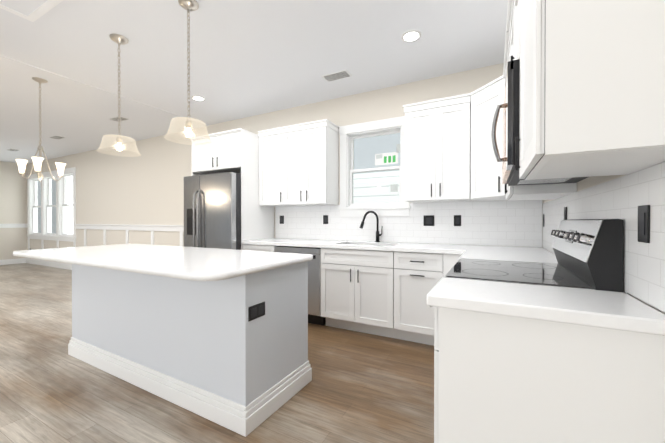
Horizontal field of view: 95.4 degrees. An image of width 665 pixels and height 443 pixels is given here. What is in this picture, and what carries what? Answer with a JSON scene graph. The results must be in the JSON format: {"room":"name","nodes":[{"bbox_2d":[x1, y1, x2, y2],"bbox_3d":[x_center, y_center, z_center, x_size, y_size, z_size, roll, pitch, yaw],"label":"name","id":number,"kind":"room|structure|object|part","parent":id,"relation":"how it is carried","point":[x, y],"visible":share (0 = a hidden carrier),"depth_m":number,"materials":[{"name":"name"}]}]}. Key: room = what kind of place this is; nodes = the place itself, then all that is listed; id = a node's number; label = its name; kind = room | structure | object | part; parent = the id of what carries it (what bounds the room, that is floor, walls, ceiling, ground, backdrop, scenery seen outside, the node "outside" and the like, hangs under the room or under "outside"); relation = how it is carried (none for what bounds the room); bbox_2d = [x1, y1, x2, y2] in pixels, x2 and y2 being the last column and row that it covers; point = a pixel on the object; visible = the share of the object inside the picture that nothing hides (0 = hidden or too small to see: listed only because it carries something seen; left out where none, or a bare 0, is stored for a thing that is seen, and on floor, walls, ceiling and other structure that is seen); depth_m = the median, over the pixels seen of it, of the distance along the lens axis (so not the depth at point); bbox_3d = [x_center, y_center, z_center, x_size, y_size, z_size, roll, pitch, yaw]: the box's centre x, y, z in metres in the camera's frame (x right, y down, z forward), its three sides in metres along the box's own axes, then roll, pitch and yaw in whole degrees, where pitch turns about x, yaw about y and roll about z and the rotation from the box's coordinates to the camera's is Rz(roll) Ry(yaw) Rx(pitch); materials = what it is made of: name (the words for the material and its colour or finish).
{"room":"kitchen","nodes":[
{"label":"kitchen","id":0,"kind":"room"},
{"bbox_2d":[0,161,26,259],"bbox_3d":[-10.422,-0.273,4.893,0.160,2.840,8.000,0,0,28],"label":"wall","id":1,"kind":"structure","parent":0,"point":[13,203],"depth_m":8.14,"materials":[{"name":"beige paint"}]},
{"bbox_2d":[0,223,26,264],"bbox_3d":[-10.333,0.602,4.849,0.038,1.092,7.998,0,0,28],"label":"trim","id":2,"kind":"structure","parent":1,"relation":"attached to","point":[12,261],"depth_m":8.14,"materials":[{"name":"white wood"}]},
{"bbox_2d":[0,263,434,442],"bbox_3d":[-5.075,1.202,2.167,12.170,0.080,8.160,0,0,28],"label":"floor","id":3,"kind":"structure","parent":0,"point":[361,387],"depth_m":2.05,"materials":[{"name":"brown wood"}]},
{"bbox_2d":[68,260,311,436],"bbox_3d":[-1.234,0.717,2.433,2.117,0.887,0.698,0,0,28],"label":"kitchen island","id":4,"kind":"object","parent":3,"relation":"on","point":[218,336],"depth_m":1.94,"materials":[{"name":"white"}]},
{"bbox_2d":[13,244,312,283],"bbox_3d":[-1.391,0.257,2.374,2.388,0.032,0.976,0,0,28],"label":"island countertop","id":5,"kind":"structure","parent":4,"relation":"on","point":[203,265],"depth_m":2.01,"materials":[{"name":"white stone"}]},
{"bbox_2d":[184,172,240,249],"bbox_3d":[-1.458,0.269,4.182,0.886,1.765,0.831,0,0,28],"label":"fridge","id":6,"kind":"object","parent":3,"relation":"on","point":[212,210],"visible":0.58,"depth_m":3.81,"materials":[{"name":"grey metal"}]},
{"bbox_2d":[191,131,273,249],"bbox_3d":[-1.403,0.006,4.291,0.945,2.289,0.636,0,0,28],"label":"panels","id":7,"kind":"object","parent":3,"relation":"on","point":[257,221],"visible":0.17,"depth_m":3.95,"materials":[{"name":"white wood"}]},
{"bbox_2d":[243,244,276,251],"bbox_3d":[-0.763,0.713,3.949,0.503,0.879,0.635,0,0,28],"label":"base cabinet","id":8,"kind":"object","parent":3,"relation":"on","point":[266,248],"visible":0.12,"depth_m":3.67,"materials":[{"name":"white wood"}]},
{"bbox_2d":[275,246,325,324],"bbox_3d":[-0.268,0.720,3.680,0.612,0.868,0.610,0,0,28],"label":"dishwasher","id":9,"kind":"object","parent":3,"relation":"on","point":[314,291],"visible":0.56,"depth_m":3.31,"materials":[{"name":"grey metal"}]},
{"bbox_2d":[321,248,396,338],"bbox_3d":[0.366,0.716,3.352,0.808,0.879,0.635,0,0,28],"label":"base cabinet","id":10,"kind":"object","parent":3,"relation":"on","point":[357,290],"visible":0.9,"depth_m":3.08,"materials":[{"name":"white wood"}]},
{"bbox_2d":[242,238,550,254],"bbox_3d":[0.419,0.256,3.315,3.186,0.040,0.646,0,0,28],"label":"countertop","id":11,"kind":"structure","parent":10,"relation":"on","point":[336,244],"depth_m":3.07,"materials":[{"name":"white stone"}]},
{"bbox_2d":[359,211,382,241],"bbox_3d":[0.447,0.051,3.480,0.208,0.367,0.242,0,0,28],"label":"faucet","id":12,"kind":"object","parent":11,"relation":"on","point":[377,231],"visible":1,"depth_m":3.51,"materials":[{"name":"black metal"}]},
{"bbox_2d":[394,251,442,345],"bbox_3d":[0.923,0.718,3.058,0.448,0.879,0.635,0,0,28],"label":"base cabinet","id":13,"kind":"object","parent":3,"relation":"on","point":[418,277],"visible":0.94,"depth_m":2.82,"materials":[{"name":"white wood"}]},
{"bbox_2d":[443,254,460,276],"bbox_3d":[1.484,0.719,2.770,0.808,0.879,0.617,0,0,28],"label":"base cabinet","id":14,"kind":"object","parent":3,"relation":"on","point":[450,261],"visible":0.02,"depth_m":2.66,"materials":[{"name":"white wood"}]},
{"bbox_2d":[458,249,557,263],"bbox_3d":[1.258,0.262,2.151,0.616,0.040,0.630,0,0,28],"label":"countertop","id":15,"kind":"structure","parent":14,"relation":"on","point":[524,254],"depth_m":2.19,"materials":[{"name":"white stone"}]},
{"bbox_2d":[430,219,622,306],"bbox_3d":[0.905,0.575,1.562,0.681,1.180,0.732,0,0,28],"label":"range","id":16,"kind":"object","parent":3,"relation":"on","point":[588,253],"visible":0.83,"depth_m":1.26,"materials":[{"name":"black metal"}]},
{"bbox_2d":[434,306,664,442],"bbox_3d":[0.685,0.728,1.066,0.613,0.879,0.339,0,0,28],"label":"base cabinet","id":17,"kind":"object","parent":3,"relation":"on","point":[436,375],"depth_m":0.90,"materials":[{"name":"white wood"}]},
{"bbox_2d":[427,277,664,335],"bbox_3d":[0.679,0.268,1.056,0.616,0.040,0.360,0,0,28],"label":"countertop","id":18,"kind":"structure","parent":17,"relation":"on","point":[609,309],"depth_m":0.95,"materials":[{"name":"white stone"}]},
{"bbox_3d":[0.625,0.729,0.915,0.578,0.879,0.018,0,0,28],"label":"kitchen peninsula base cabinet end panel","id":19,"kind":"part","parent":17,"relation":"part of","materials":[{"name":"white wood"}]},
{"bbox_2d":[0,0,507,163],"bbox_3d":[-5.075,-1.635,2.152,12.170,0.126,8.160,0,0,28],"label":"ceiling","id":20,"kind":"structure","parent":0,"point":[249,58],"depth_m":2.93,"materials":[{"name":"white paint"}]},
{"bbox_2d":[0,0,62,21],"bbox_3d":[-2.242,-1.572,1.895,0.640,0.010,0.750,0,0,28],"label":"trim","id":21,"kind":"structure","parent":20,"relation":"attached to","point":[32,10],"depth_m":2.21,"materials":[{"name":"white"}]},
{"bbox_2d":[15,77,65,181],"bbox_3d":[-3.220,-1.017,3.392,0.417,1.135,0.388,0,0,28],"label":"chandelier","id":22,"kind":"object","parent":20,"relation":"hanging from","point":[37,163],"visible":1,"depth_m":3.35,"materials":[{"name":"white glass"}]},
{"bbox_2d":[49,135,65,138],"bbox_3d":[-5.149,-1.586,5.663,0.300,0.009,0.150,0,0,28],"label":"ceiling vent","id":23,"kind":"object","parent":20,"relation":"in","point":[57,137],"visible":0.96,"depth_m":5.65,"materials":[{"name":"white metal"}]},
{"bbox_2d":[96,33,140,155],"bbox_3d":[-1.835,-1.088,2.604,0.314,0.985,0.314,0,0,28],"label":"pendant light","id":24,"kind":"object","parent":20,"relation":"hanging from","point":[119,39],"visible":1,"depth_m":2.60,"materials":[{"name":"white glass"}]},
{"bbox_2d":[109,116,128,121],"bbox_3d":[-3.271,-1.580,4.638,0.300,0.009,0.150,0,0,28],"label":"ceiling vent","id":25,"kind":"object","parent":20,"relation":"in","point":[117,119],"visible":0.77,"depth_m":4.62,"materials":[{"name":"white metal"}]},
{"bbox_2d":[164,0,211,144],"bbox_3d":[-1.038,-1.086,2.183,0.314,0.985,0.314,0,0,28],"label":"pendant light","id":26,"kind":"object","parent":20,"relation":"hanging from","point":[190,5],"visible":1,"depth_m":2.18,"materials":[{"name":"white glass"}]},
{"bbox_2d":[191,95,204,100],"bbox_3d":[-1.718,-1.583,3.874,0.170,0.006,0.170,0,0,28],"label":"recessed light","id":27,"kind":"object","parent":20,"relation":"in","point":[197,98],"visible":1,"depth_m":3.87,"materials":[{"name":"white"}]},
{"bbox_2d":[321,70,351,81],"bbox_3d":[0.045,-1.579,3.271,0.300,0.009,0.150,0,0,28],"label":"ceiling vent","id":28,"kind":"object","parent":20,"relation":"in","point":[337,75],"visible":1,"depth_m":3.25,"materials":[{"name":"white metal"}]},
{"bbox_2d":[401,30,421,41],"bbox_3d":[0.669,-1.577,2.569,0.170,0.006,0.170,0,0,28],"label":"recessed light","id":29,"kind":"object","parent":20,"relation":"in","point":[410,36],"visible":1,"depth_m":2.56,"materials":[{"name":"white plastic"}]},
{"bbox_2d":[26,63,543,263],"bbox_3d":[-3.207,-0.277,5.697,12.170,2.840,0.160,0,0,28],"label":"wall","id":30,"kind":"structure","parent":0,"point":[146,187],"depth_m":5.55,"materials":[{"name":"beige paint"}]},
{"bbox_2d":[27,167,75,241],"bbox_3d":[-7.163,-0.415,7.767,2.710,1.745,0.192,0,0,28],"label":"triple window","id":31,"kind":"structure","parent":30,"relation":"in","point":[46,206],"depth_m":7.87,"materials":[{"name":"white wood"}]},
{"bbox_2d":[26,224,183,269],"bbox_3d":[-5.093,0.592,6.583,7.688,1.092,0.038,0,0,28],"label":"trim","id":32,"kind":"structure","parent":30,"relation":"attached to","point":[151,228],"depth_m":6.42,"materials":[{"name":"white wood"}]},
{"bbox_2d":[190,128,257,173],"bbox_3d":[-1.412,-0.933,4.276,0.948,0.480,0.654,0,0,28],"label":"upper cabinet","id":33,"kind":"object","parent":30,"relation":"attached to","point":[220,152],"visible":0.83,"depth_m":3.99,"materials":[{"name":"white wood"}]},
{"bbox_2d":[258,119,338,206],"bbox_3d":[-0.452,-0.717,3.946,1.051,0.991,0.352,0,0,28],"label":"upper cabinet","id":34,"kind":"object","parent":30,"relation":"attached to","point":[298,164],"visible":1,"depth_m":3.78,"materials":[{"name":"white wood"}]},
{"bbox_2d":[338,116,410,216],"bbox_3d":[0.522,-0.639,3.708,0.910,1.145,0.192,0,0,28],"label":"window","id":35,"kind":"structure","parent":30,"relation":"in","point":[348,134],"depth_m":3.69,"materials":[{"name":"white wood"}]},
{"bbox_2d":[275,200,541,246],"bbox_3d":[0.583,0.007,3.599,3.163,0.453,0.008,0,0,28],"label":"tile backsplash","id":36,"kind":"structure","parent":30,"relation":"attached to","point":[505,223],"depth_m":3.31,"materials":[{"name":"white tile"}]},
{"bbox_2d":[280,216,283,223],"bbox_3d":[-0.718,-0.034,4.277,0.072,0.115,0.008,0,0,28],"label":"electrical outlet","id":37,"kind":"object","parent":36,"relation":"attached to","point":[281,219],"visible":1,"depth_m":4.27,"materials":[{"name":"black plastic"}]},
{"bbox_2d":[323,215,327,223],"bbox_3d":[-0.090,-0.033,3.945,0.072,0.115,0.008,0,0,28],"label":"electrical outlet","id":38,"kind":"object","parent":36,"relation":"attached to","point":[325,219],"visible":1,"depth_m":3.94,"materials":[{"name":"black plastic"}]},
{"bbox_2d":[424,215,433,225],"bbox_3d":[1.062,-0.016,3.337,0.115,0.115,0.008,0,0,28],"label":"electrical outlet","id":39,"kind":"object","parent":36,"relation":"attached to","point":[428,220],"visible":1,"depth_m":3.33,"materials":[{"name":"black plastic"}]},
{"bbox_2d":[454,215,460,225],"bbox_3d":[1.322,-0.016,3.200,0.072,0.115,0.008,0,0,28],"label":"electrical outlet","id":40,"kind":"object","parent":36,"relation":"attached to","point":[457,220],"visible":1,"depth_m":3.20,"materials":[{"name":"black plastic"}]},
{"bbox_2d":[403,93,471,202],"bbox_3d":[1.086,-0.713,3.133,0.635,0.991,0.352,0,0,28],"label":"upper cabinet","id":41,"kind":"object","parent":30,"relation":"attached to","point":[437,150],"visible":0.9,"depth_m":2.98,"materials":[{"name":"white wood"}]},
{"bbox_2d":[470,75,505,200],"bbox_3d":[1.579,-0.711,2.728,0.608,0.990,0.608,0,0,28],"label":"upper cabinet","id":42,"kind":"object","parent":30,"relation":"attached to","point":[486,166],"visible":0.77,"depth_m":2.67,"materials":[{"name":"white wood"}]},
{"bbox_2d":[544,175,664,313],"bbox_3d":[0.198,-0.243,-0.715,0.160,2.840,8.000,0,0,28],"label":"wall","id":43,"kind":"structure","parent":0,"point":[588,182],"depth_m":1.42,"materials":[{"name":"beige paint"}]},
{"bbox_2d":[506,0,519,60],"bbox_3d":[1.061,-0.932,1.472,0.352,0.535,0.736,0,0,28],"label":"upper cabinet","id":44,"kind":"object","parent":43,"relation":"attached to","point":[513,20],"visible":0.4,"depth_m":1.51,"materials":[{"name":"white wood"}]},
{"bbox_2d":[491,59,587,185],"bbox_3d":[1.026,-0.440,1.493,0.430,0.440,0.732,0,0,28],"label":"microwave","id":45,"kind":"object","parent":44,"relation":"attached to","point":[510,106],"visible":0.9,"depth_m":1.30,"materials":[{"name":"black metal"}]},
{"bbox_2d":[503,31,576,200],"bbox_3d":[1.392,-0.687,2.100,0.352,1.031,0.674,0,0,28],"label":"upper cabinet","id":46,"kind":"object","parent":43,"relation":"attached to","point":[537,192],"visible":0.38,"depth_m":1.87,"materials":[{"name":"white wood"}]},
{"bbox_2d":[515,0,664,179],"bbox_3d":[0.759,-0.681,0.902,0.352,1.031,0.543,0,0,28],"label":"upper cabinet","id":47,"kind":"object","parent":43,"relation":"attached to","point":[592,87],"visible":0.98,"depth_m":0.71,"materials":[{"name":"white wood"}]},
{"bbox_2d":[542,162,664,311],"bbox_3d":[1.357,0.347,1.666,0.008,1.034,2.688,0,0,28],"label":"tile backsplash","id":48,"kind":"structure","parent":43,"relation":"attached to","point":[623,198],"depth_m":1.01,"materials":[{"name":"white tile"}]},
{"bbox_2d":[564,207,566,219],"bbox_3d":[1.494,-0.047,1.943,0.008,0.100,0.072,0,0,28],"label":"electrical outlet","id":49,"kind":"object","parent":48,"relation":"attached to","point":[565,213],"visible":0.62,"depth_m":1.93,"materials":[{"name":"black plastic"}]},
{"bbox_2d":[638,205,649,242],"bbox_3d":[0.965,0.005,0.940,0.008,0.115,0.072,0,0,28],"label":"electrical outlet","id":50,"kind":"object","parent":48,"relation":"attached to","point":[644,223],"visible":1,"depth_m":0.93,"materials":[{"name":"black plastic"}]},
{"label":"outside","id":51,"kind":"structure","parent":0,"visible":0},
{"bbox_2d":[67,176,72,233],"bbox_3d":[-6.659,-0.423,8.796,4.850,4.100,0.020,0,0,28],"label":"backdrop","id":52,"kind":"structure","parent":51,"point":[70,208],"depth_m":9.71,"materials":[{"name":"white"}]},
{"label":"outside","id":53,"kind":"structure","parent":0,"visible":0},
{"bbox_2d":[353,133,399,203],"bbox_3d":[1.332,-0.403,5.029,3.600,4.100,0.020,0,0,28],"label":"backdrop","id":54,"kind":"structure","parent":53,"point":[365,188],"depth_m":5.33,"materials":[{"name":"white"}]}
]}

